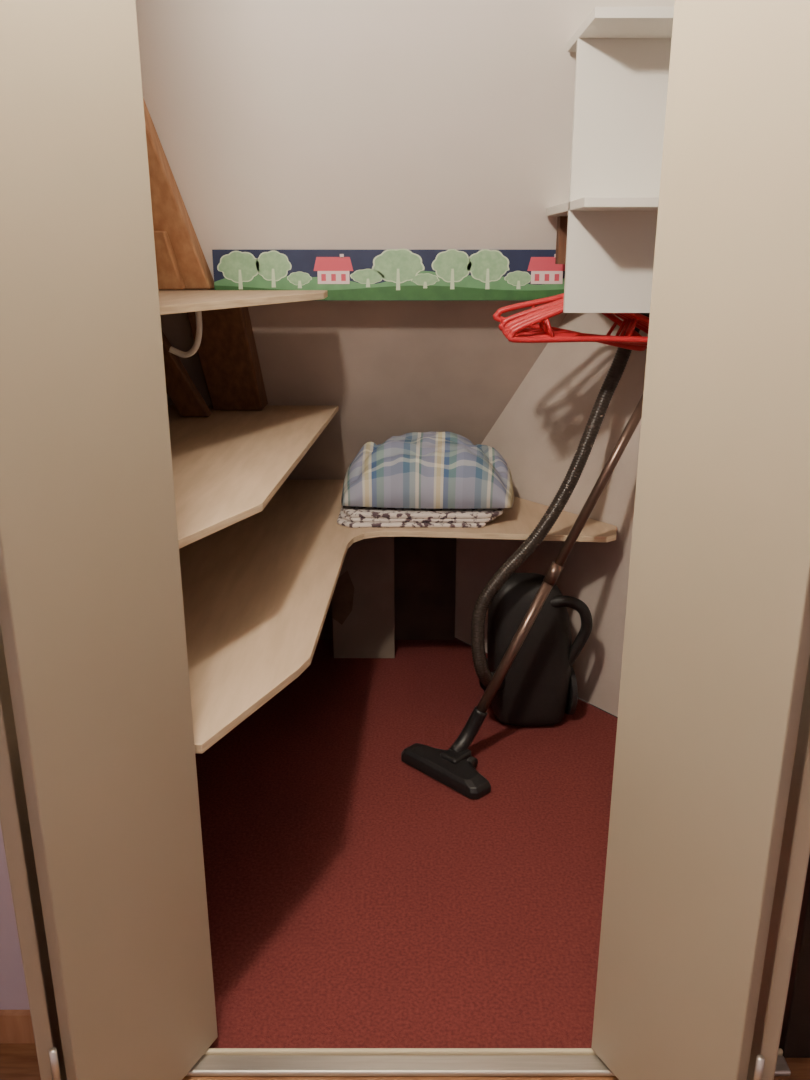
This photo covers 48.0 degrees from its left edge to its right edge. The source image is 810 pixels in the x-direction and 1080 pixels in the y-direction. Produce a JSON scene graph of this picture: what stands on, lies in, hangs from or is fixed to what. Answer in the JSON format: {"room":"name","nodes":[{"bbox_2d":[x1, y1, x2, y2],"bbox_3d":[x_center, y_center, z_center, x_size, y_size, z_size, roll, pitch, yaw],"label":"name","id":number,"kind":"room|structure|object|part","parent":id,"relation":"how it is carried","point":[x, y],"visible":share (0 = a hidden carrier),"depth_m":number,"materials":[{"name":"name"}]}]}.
{"room":"storage closet","nodes":[
{"label":"storage closet","id":0,"kind":"room"},
{"bbox_2d":[0,823,29,1009],"bbox_3d":[-1.145,-0.183,1.479,0.910,2.450,0.070,0,18,0],"label":"wall","id":1,"kind":"structure","parent":0,"point":[13,990],"depth_m":1.76,"materials":[{"name":"paint"}]},
{"bbox_2d":[0,1010,34,1042],"bbox_3d":[-1.150,0.963,1.801,0.900,0.070,0.014,0,18,0],"label":"baseboard","id":2,"kind":"structure","parent":1,"relation":"attached to","point":[16,1026],"depth_m":1.79,"materials":[{"name":"brown wood"}]},
{"bbox_2d":[0,625,66,1079],"bbox_3d":[-0.615,-0.119,1.277,0.032,2.410,0.349,-7,19,-21],"label":"door frame","id":3,"kind":"structure","parent":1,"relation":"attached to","point":[14,819],"depth_m":1.37,"materials":[{"name":"beige wood"}]},
{"bbox_3d":[-0.545,0.823,1.418,0.012,0.070,0.012,0,18,0],"label":"hinge","id":4,"kind":"part","parent":3,"relation":"part of","materials":[{"name":"silver metal"}]},
{"bbox_2d":[160,301,566,614],"bbox_3d":[-0.125,-0.201,3.325,1.750,1.360,0.542,0,18,0],"label":"wall","id":5,"kind":"structure","parent":0,"point":[389,368],"depth_m":3.07,"materials":[{"name":"paint"}]},
{"bbox_2d":[212,248,564,300],"bbox_3d":[0.011,-0.816,2.794,1.178,0.151,0.102,0,18,0],"label":"wallpaper","id":6,"kind":"object","parent":5,"relation":"attached to","point":[402,274],"visible":0.96,"depth_m":2.75,"materials":[{"name":"multicoloured paper"}]},
{"bbox_3d":[-0.500,-0.822,2.740,0.133,0.093,0.001,0,18,0],"label":"tree crown","id":7,"kind":"part","parent":6,"relation":"part of","materials":[{"name":"green paper"}]},
{"bbox_3d":[-0.500,-0.822,2.740,0.123,0.087,0.001,0,18,0],"label":"tree crown","id":8,"kind":"part","parent":6,"relation":"part of","materials":[{"name":"green paper"}]},
{"bbox_3d":[-0.398,-0.825,2.739,0.104,0.083,0.001,0,18,0],"label":"tree crown","id":9,"kind":"part","parent":6,"relation":"part of","materials":[{"name":"green paper"}]},
{"label":"tree crown","id":10,"kind":"part","parent":6,"relation":"part of","materials":[{"name":"green paper"}]},
{"bbox_3d":[-0.319,-0.790,2.750,0.070,0.038,0.001,0,18,0],"label":"tree crown","id":11,"kind":"part","parent":6,"relation":"part of","materials":[{"name":"green paper"}]},
{"label":"tree crown","id":12,"kind":"part","parent":6,"relation":"part of","materials":[{"name":"green paper"}]},
{"label":"tree crown","id":13,"kind":"part","parent":6,"relation":"part of","materials":[{"name":"green paper"}]},
{"bbox_3d":[-0.112,-0.796,2.748,0.100,0.041,0.001,0,18,0],"label":"tree crown","id":14,"kind":"part","parent":6,"relation":"part of","materials":[{"name":"green paper"}]},
{"bbox_3d":[-0.021,-0.824,2.739,0.148,0.094,0.001,0,18,0],"label":"tree crown","id":15,"kind":"part","parent":6,"relation":"part of","materials":[{"name":"green paper"}]},
{"label":"tree crown","id":16,"kind":"part","parent":6,"relation":"part of","materials":[{"name":"green paper"}]},
{"bbox_3d":[0.061,-0.787,2.751,0.080,0.034,0.001,0,18,0],"label":"tree crown","id":17,"kind":"part","parent":6,"relation":"part of","materials":[{"name":"green paper"}]},
{"bbox_3d":[0.142,-0.826,2.739,0.125,0.097,0.001,0,18,0],"label":"tree crown","id":18,"kind":"part","parent":6,"relation":"part of","materials":[{"name":"green paper"}]},
{"bbox_3d":[0.142,-0.826,2.739,0.116,0.090,0.001,0,18,0],"label":"tree crown","id":19,"kind":"part","parent":6,"relation":"part of","materials":[{"name":"green paper"}]},
{"bbox_3d":[0.248,-0.825,2.739,0.124,0.090,0.001,0,18,0],"label":"tree crown","id":20,"kind":"part","parent":6,"relation":"part of","materials":[{"name":"green paper"}]},
{"bbox_3d":[0.248,-0.825,2.740,0.133,0.097,0.001,0,18,0],"label":"tree crown","id":21,"kind":"part","parent":6,"relation":"part of","materials":[{"name":"green paper"}]},
{"label":"tree crown","id":22,"kind":"part","parent":6,"relation":"part of","materials":[{"name":"green paper"}]},
{"bbox_3d":[0.343,-0.790,2.750,0.080,0.041,0.001,0,18,0],"label":"tree crown","id":23,"kind":"part","parent":6,"relation":"part of","materials":[{"name":"green paper"}]},
{"bbox_2d":[0,638,809,1079],"bbox_3d":[0.075,1.117,1.532,3.350,0.060,4.640,0,18,0],"label":"floor","id":24,"kind":"structure","parent":0,"point":[357,898],"depth_m":2.31,"materials":[{"name":"red carpet"}]},
{"bbox_2d":[0,0,217,1079],"bbox_3d":[-0.454,-0.123,1.290,0.026,2.410,0.338,9,20,25],"label":"leaf","id":25,"kind":"object","parent":24,"relation":"on","point":[92,621],"visible":1,"depth_m":1.31,"materials":[{"name":"beige wood"}]},
{"bbox_2d":[319,537,455,657],"bbox_3d":[-0.370,0.121,3.499,1.140,0.641,0.196,0,18,0],"label":"panel","id":26,"kind":"object","parent":24,"relation":"on","point":[387,590],"visible":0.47,"depth_m":3.50,"materials":[{"name":"brown wood"}]},
{"bbox_2d":[179,480,616,752],"bbox_3d":[-0.135,0.075,2.558,1.620,0.019,1.961,0,18,0],"label":"shelf","id":27,"kind":"object","parent":26,"relation":"on","point":[258,590],"visible":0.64,"depth_m":2.41,"materials":[{"name":"brown wood"}]},
{"bbox_2d":[337,506,503,527],"bbox_3d":[0.051,-0.126,3.085,0.540,0.044,0.450,0,18,0],"label":"folded blanket","id":28,"kind":"object","parent":27,"relation":"on","point":[349,516],"visible":0.46,"depth_m":2.88,"materials":[{"name":"fabric"}]},
{"bbox_2d":[341,431,513,508],"bbox_3d":[0.078,-0.252,3.053,0.577,0.210,0.411,1,18,3],"label":"plaid pillow","id":29,"kind":"object","parent":28,"relation":"on","point":[423,470],"visible":1,"depth_m":2.89,"materials":[{"name":"fabric"}]},
{"bbox_2d":[186,1048,790,1075],"bbox_3d":[0.022,1.006,1.753,1.425,0.018,0.052,0,18,0],"label":"threshold","id":30,"kind":"object","parent":24,"relation":"on","point":[215,1061],"visible":0.65,"depth_m":1.75,"materials":[{"name":"metal"}]},
{"bbox_2d":[591,0,809,1079],"bbox_3d":[0.450,-0.117,1.271,0.026,2.410,0.329,-9,20,-27],"label":"leaf","id":31,"kind":"object","parent":30,"relation":"on","point":[716,647],"visible":1,"depth_m":1.29,"materials":[{"name":"beige wood"}]},
{"bbox_2d":[401,313,649,798],"bbox_3d":[0.354,0.006,2.711,0.698,1.335,0.541,-17,24,-42],"label":"vacuum cleaner","id":32,"kind":"object","parent":24,"relation":"on","point":[527,676],"visible":0.94,"depth_m":2.79,"materials":[{"name":"black plastic"}]},
{"bbox_3d":[0.519,0.293,2.906,0.153,0.250,0.057,0,18,0],"label":"carry handle","id":33,"kind":"part","parent":32,"relation":"part of","materials":[{"name":"black plastic"}]},
{"bbox_3d":[0.704,-0.565,2.616,0.086,0.189,0.172,-14,22,-37],"label":"hose handle","id":34,"kind":"part","parent":32,"relation":"part of","materials":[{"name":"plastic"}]},
{"bbox_2d":[747,656,809,1079],"bbox_3d":[0.615,-0.117,1.271,0.032,2.410,0.362,7,19,20],"label":"leaf","id":35,"kind":"object","parent":24,"relation":"on","point":[795,847],"depth_m":1.35,"materials":[{"name":"beige wood"}]},
{"bbox_3d":[0.545,0.827,1.405,0.012,0.070,0.012,0,18,0],"label":"hinge","id":36,"kind":"part","parent":35,"relation":"part of","materials":[{"name":"silver metal"}]},
{"bbox_2d":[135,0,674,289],"bbox_3d":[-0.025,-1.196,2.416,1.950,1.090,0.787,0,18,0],"label":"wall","id":37,"kind":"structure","parent":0,"point":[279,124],"depth_m":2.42,"materials":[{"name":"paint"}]},
{"bbox_2d":[455,313,647,716],"bbox_3d":[0.995,-0.481,2.413,0.080,2.450,2.540,-13,22,-36],"label":"wall","id":38,"kind":"structure","parent":0,"point":[538,433],"depth_m":3.04,"materials":[{"name":"white paint"}]},
{"bbox_2d":[546,7,673,312],"bbox_3d":[0.643,-1.054,2.288,0.470,0.927,0.590,0,18,0],"label":"cubby shelf","id":39,"kind":"object","parent":38,"relation":"attached to","point":[607,227],"visible":0.45,"depth_m":2.21,"materials":[{"name":"white wood"}]},
{"bbox_3d":[0.495,-0.745,2.533,0.018,0.018,0.440,0,18,0],"label":"rail","id":40,"kind":"object","parent":39,"relation":"attached to","visible":0},
{"bbox_2d":[493,293,646,350],"bbox_3d":[0.464,-0.642,2.534,0.440,0.231,0.017,-1,18,-2],"label":"clothes hanger","id":41,"kind":"object","parent":40,"relation":"hanging from","point":[497,317],"visible":0.33,"depth_m":2.53,"materials":[{"name":"red plastic"}]},
{"bbox_2d":[498,298,647,345],"bbox_3d":[0.481,-0.638,2.489,0.447,0.211,0.017,1,18,2],"label":"clothes hanger","id":42,"kind":"object","parent":40,"relation":"hanging from","point":[506,320],"visible":0.23,"depth_m":2.50,"materials":[{"name":"red plastic"}]},
{"bbox_2d":[502,301,648,343],"bbox_3d":[0.487,-0.632,2.456,0.448,0.204,0.017,0,18,-1],"label":"clothes hanger","id":43,"kind":"object","parent":40,"relation":"hanging from","point":[628,321],"visible":0.16,"depth_m":2.47,"materials":[{"name":"red plastic"}]},
{"bbox_2d":[504,304,648,338],"bbox_3d":[0.492,-0.626,2.428,0.448,0.198,0.017,0,18,1],"label":"clothes hanger","id":44,"kind":"object","parent":40,"relation":"hanging from","point":[512,326],"visible":0.15,"depth_m":2.44,"materials":[{"name":"red plastic"}]},
{"bbox_2d":[507,306,648,342],"bbox_3d":[0.495,-0.619,2.401,0.449,0.195,0.017,0,18,-1],"label":"clothes hanger","id":45,"kind":"object","parent":40,"relation":"hanging from","point":[511,337],"visible":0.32,"depth_m":2.42,"materials":[{"name":"red plastic"}]},
{"bbox_3d":[1.275,-0.183,1.479,0.950,2.450,0.070,0,18,0],"label":"wall","id":46,"kind":"structure","parent":0,"visible":0},
{"bbox_2d":[779,855,809,1057],"bbox_3d":[0.767,-0.176,1.455,0.065,2.450,0.120,0,18,0],"label":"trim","id":47,"kind":"structure","parent":46,"relation":"attached to","point":[795,1033],"depth_m":1.73,"materials":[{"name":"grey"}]},
{"bbox_3d":[-0.990,-0.483,2.418,0.080,2.450,1.900,0,18,0],"label":"wall","id":48,"kind":"structure","parent":0,"visible":0},
{"bbox_2d":[158,290,327,314],"bbox_3d":[-0.588,-0.566,2.181,0.715,0.019,1.100,0,18,0],"label":"wall shelf","id":49,"kind":"object","parent":48,"relation":"attached to","point":[170,301],"visible":0.42,"depth_m":2.34,"materials":[{"name":"brown wood"}]},
{"bbox_2d":[169,311,201,357],"bbox_3d":[-0.570,-0.545,2.375,0.110,0.139,0.034,8,19,23],"label":"hook","id":50,"kind":"object","parent":49,"relation":"attached to","point":[196,345],"visible":0.9,"depth_m":2.38,"materials":[{"name":"white metal"}]},
{"bbox_2d":[168,405,338,548],"bbox_3d":[-0.589,-0.217,2.419,0.712,0.018,1.620,0,18,0],"label":"wall shelf","id":51,"kind":"object","parent":48,"relation":"attached to","point":[228,465],"visible":0.33,"depth_m":2.39,"materials":[{"name":"brown wood"}]},
{"bbox_2d":[143,98,267,416],"bbox_3d":[-0.740,-1.006,2.524,0.332,1.418,1.088,8,19,24],"label":"wooden board","id":52,"kind":"object","parent":51,"relation":"on","point":[227,351],"visible":0.57,"depth_m":2.81,"materials":[{"name":"brown wood"}]},
{"bbox_3d":[-0.575,-0.604,2.966,0.189,0.383,0.367,0,18,0],"label":"post","id":53,"kind":"part","parent":52,"relation":"part of","materials":[{"name":"brown wood"}]}
]}

